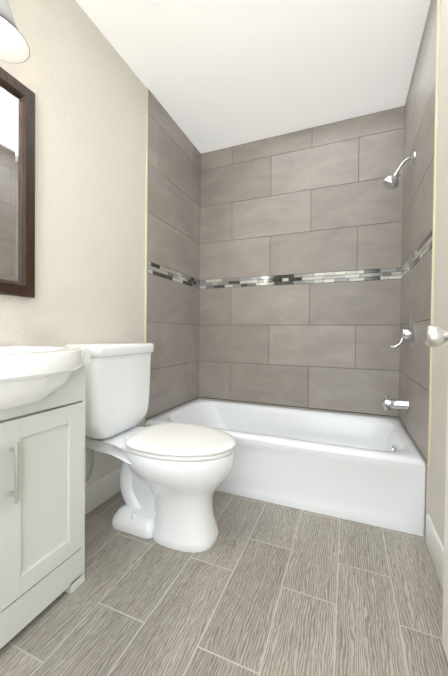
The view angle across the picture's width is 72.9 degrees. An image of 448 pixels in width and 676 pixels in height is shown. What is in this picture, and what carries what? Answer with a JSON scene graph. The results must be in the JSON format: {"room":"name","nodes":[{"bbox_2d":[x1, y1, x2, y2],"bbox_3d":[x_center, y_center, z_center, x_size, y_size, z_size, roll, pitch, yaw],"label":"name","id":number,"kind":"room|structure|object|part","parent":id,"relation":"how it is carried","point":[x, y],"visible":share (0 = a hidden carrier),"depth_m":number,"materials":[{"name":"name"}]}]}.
{"room":"bathroom","nodes":[
{"label":"bathroom","id":0,"kind":"room"},
{"bbox_2d":[0,0,197,486],"bbox_3d":[-0.804,-0.342,1.278,0.100,2.420,2.900,1,1,22],"label":"wall","id":1,"kind":"structure","parent":0,"point":[77,75],"depth_m":1.45,"materials":[{"name":"paint"}]},
{"bbox_2d":[0,0,29,63],"bbox_3d":[-0.814,-1.074,0.799,0.215,0.232,0.600,1,1,22],"label":"sconce","id":2,"kind":"object","parent":1,"relation":"attached to","point":[14,47],"visible":1,"depth_m":1.02,"materials":[{"name":"white glass"}]},
{"bbox_2d":[0,67,34,297],"bbox_3d":[-0.871,-0.560,0.927,0.028,0.806,0.605,1,1,22],"label":"mirror","id":3,"kind":"object","parent":1,"relation":"attached to","point":[17,187],"visible":0.96,"depth_m":1.14,"materials":[{"name":"brown wood"}]},
{"bbox_3d":[-0.872,-0.560,0.927,0.006,0.698,0.497,1,1,22],"label":"glass","id":4,"kind":"part","parent":3,"relation":"part of","materials":[{"name":"white"}]},
{"bbox_2d":[85,467,120,514],"bbox_3d":[-0.905,0.805,0.925,0.012,0.134,2.147,1,1,22],"label":"baseboard","id":5,"kind":"structure","parent":1,"relation":"attached to","point":[100,491],"depth_m":1.57,"materials":[{"name":"white paint"}]},
{"bbox_2d":[144,87,147,419],"bbox_3d":[-0.489,-0.519,1.902,0.010,2.076,0.006,1,1,22],"label":"trim","id":6,"kind":"structure","parent":1,"relation":"attached to","point":[146,214],"depth_m":1.90,"materials":[{"name":"beige"}]},
{"bbox_2d":[146,102,199,419],"bbox_3d":[-0.348,-0.522,2.252,0.008,2.076,0.748,1,1,22],"label":"grout","id":7,"kind":"structure","parent":1,"relation":"attached to","point":[173,323],"depth_m":2.15,"materials":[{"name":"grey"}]},
{"bbox_2d":[146,89,200,417],"bbox_3d":[-0.347,-0.525,2.251,0.010,2.065,0.745,1,1,22],"label":"wall tile","id":8,"kind":"structure","parent":1,"relation":"attached to","point":[170,303],"depth_m":2.17,"materials":[{"name":"grey tile"}]},
{"bbox_2d":[147,261,199,288],"bbox_3d":[-0.348,-0.453,2.252,0.010,0.073,0.746,1,1,22],"label":"tile band","id":9,"kind":"object","parent":8,"relation":"attached to","point":[159,270],"visible":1,"depth_m":2.17,"materials":[{"name":"tile"}]},
{"bbox_2d":[0,490,447,675],"bbox_3d":[-0.067,0.911,0.992,1.720,0.060,3.100,1,1,22],"label":"floor","id":10,"kind":"structure","parent":0,"point":[260,588],"depth_m":1.00,"materials":[{"name":"grey tile"}]},
{"bbox_2d":[0,345,90,648],"bbox_3d":[-0.675,0.370,0.843,0.481,1.013,0.605,1,1,22],"label":"bathroom vanity","id":11,"kind":"object","parent":10,"relation":"on","point":[42,478],"visible":1,"depth_m":0.91,"materials":[{"name":"white paint"}]},
{"bbox_3d":[-0.578,0.370,0.836,0.030,0.165,0.011,1,1,22],"label":"handle","id":12,"kind":"part","parent":11,"relation":"part of","materials":[{"name":"silver metal"}]},
{"bbox_3d":[-0.560,0.485,0.948,0.019,0.514,0.279,1,1,22],"label":"door","id":13,"kind":"part","parent":11,"relation":"part of","materials":[{"name":"white paint"}]},
{"bbox_2d":[65,342,235,552],"bbox_3d":[-0.308,0.452,1.397,0.752,0.841,0.464,1,1,22],"label":"toilet","id":14,"kind":"object","parent":10,"relation":"on","point":[173,476],"visible":0.88,"depth_m":1.30,"materials":[{"name":"white ceramic"}]},
{"bbox_3d":[-0.544,0.053,1.500,0.208,0.052,0.442,1,1,22],"label":"lid","id":15,"kind":"part","parent":14,"relation":"part of","materials":[{"name":"white ceramic"}]},
{"bbox_3d":[-0.549,0.274,1.504,0.190,0.388,0.420,1,1,22],"label":"tank","id":16,"kind":"part","parent":14,"relation":"part of","materials":[{"name":"white ceramic"}]},
{"bbox_3d":[-0.184,0.457,1.358,0.491,0.042,0.384,1,1,22],"label":"seat","id":17,"kind":"part","parent":14,"relation":"part of","materials":[{"name":"white plastic"}]},
{"bbox_3d":[-0.194,0.676,1.365,0.498,0.396,0.376,1,1,22],"label":"bowl","id":18,"kind":"part","parent":14,"relation":"part of","materials":[{"name":"white ceramic"}]},
{"bbox_2d":[145,398,425,535],"bbox_3d":[0.337,0.701,1.981,1.515,0.340,0.754,1,1,22],"label":"bathtub","id":19,"kind":"object","parent":10,"relation":"on","point":[368,469],"visible":0.83,"depth_m":1.59,"materials":[{"name":"white ceramic"}]},
{"bbox_2d":[76,0,430,153],"bbox_3d":[-0.040,-1.579,0.955,1.720,0.080,3.100,1,1,22],"label":"ceiling","id":20,"kind":"structure","parent":0,"point":[213,75],"depth_m":1.67,"materials":[{"name":"paint"}]},
{"bbox_2d":[198,398,399,419],"bbox_3d":[0.510,-0.344,2.363,1.720,2.420,0.100,1,1,22],"label":"wall","id":21,"kind":"structure","parent":0,"point":[304,408],"depth_m":2.27,"materials":[{"name":"paint"}]},
{"bbox_2d":[199,106,401,417],"bbox_3d":[0.491,-0.514,2.311,1.520,2.076,0.008,1,1,22],"label":"grout","id":22,"kind":"structure","parent":21,"relation":"attached to","point":[309,296],"depth_m":2.25,"materials":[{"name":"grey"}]},
{"bbox_2d":[199,106,404,415],"bbox_3d":[0.491,-0.517,2.310,1.517,2.065,0.010,1,1,22],"label":"wall tile","id":23,"kind":"structure","parent":21,"relation":"attached to","point":[259,327],"depth_m":2.26,"materials":[{"name":"grey tile"}]},
{"bbox_2d":[200,268,400,288],"bbox_3d":[0.490,-0.444,2.311,1.518,0.073,0.010,1,1,22],"label":"tile band","id":24,"kind":"object","parent":23,"relation":"attached to","point":[288,279],"visible":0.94,"depth_m":2.26,"materials":[{"name":"tile"}]},
{"bbox_2d":[400,0,447,544],"bbox_3d":[0.697,-0.316,0.669,0.100,2.420,2.900,1,1,22],"label":"wall","id":25,"kind":"structure","parent":0,"point":[435,491],"depth_m":1.20,"materials":[{"name":"paint"}]},
{"bbox_2d":[399,264,430,463],"bbox_3d":[1.042,-0.498,1.657,0.008,2.076,0.806,1,1,22],"label":"grout","id":26,"kind":"structure","parent":25,"relation":"attached to","point":[419,384],"depth_m":1.54,"materials":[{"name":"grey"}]},
{"bbox_2d":[398,0,436,461],"bbox_3d":[1.041,-0.501,1.658,0.010,2.065,0.803,1,1,22],"label":"wall tile","id":27,"kind":"structure","parent":25,"relation":"attached to","point":[418,175],"depth_m":1.53,"materials":[{"name":"grey tile"}]},
{"bbox_2d":[382,395,408,410],"bbox_3d":[0.987,0.377,1.751,0.131,0.089,0.060,1,1,22],"label":"tub spout","id":28,"kind":"object","parent":27,"relation":"attached to","point":[388,404],"visible":1,"depth_m":1.74,"materials":[{"name":"silver metal"}]},
{"bbox_2d":[382,151,415,189],"bbox_3d":[0.975,-0.933,1.699,0.157,0.184,0.086,1,1,22],"label":"shower head","id":29,"kind":"object","parent":27,"relation":"attached to","point":[390,182],"visible":1,"depth_m":1.69},
{"bbox_2d":[391,317,414,350],"bbox_3d":[0.979,-0.023,1.675,0.101,0.184,0.184,1,1,22],"label":"shower valve","id":30,"kind":"object","parent":27,"relation":"attached to","point":[408,333],"visible":1,"depth_m":1.64,"materials":[{"name":"silver metal"}]},
{"bbox_2d":[401,230,432,278],"bbox_3d":[1.040,-0.429,1.659,0.010,0.073,0.804,1,1,22],"label":"tile band","id":31,"kind":"object","parent":27,"relation":"attached to","point":[422,250],"visible":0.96,"depth_m":1.53,"materials":[{"name":"tile"}]},
{"bbox_2d":[428,0,439,465],"bbox_3d":[0.888,-0.494,1.281,0.010,2.076,0.006,1,1,22],"label":"trim","id":32,"kind":"structure","parent":25,"relation":"attached to","point":[434,224],"depth_m":1.28,"materials":[{"name":"beige"}]},
{"bbox_2d":[426,514,443,588],"bbox_3d":[0.479,0.829,0.332,0.012,0.134,2.087,1,1,22],"label":"baseboard","id":33,"kind":"structure","parent":25,"relation":"attached to","point":[435,545],"depth_m":1.16,"materials":[{"name":"white paint"}]},
{"bbox_2d":[423,325,447,661],"bbox_3d":[0.484,-0.132,0.486,0.144,2.028,0.806,1,1,22],"label":"door","id":34,"kind":"structure","parent":25,"relation":"in","point":[435,335],"depth_m":0.84,"materials":[{"name":"white paint"}]},
{"bbox_3d":[0.614,-0.005,0.812,0.144,0.066,0.106,1,1,22],"label":"knob","id":35,"kind":"part","parent":34,"relation":"part of","materials":[{"name":"silver metal"}]}
]}

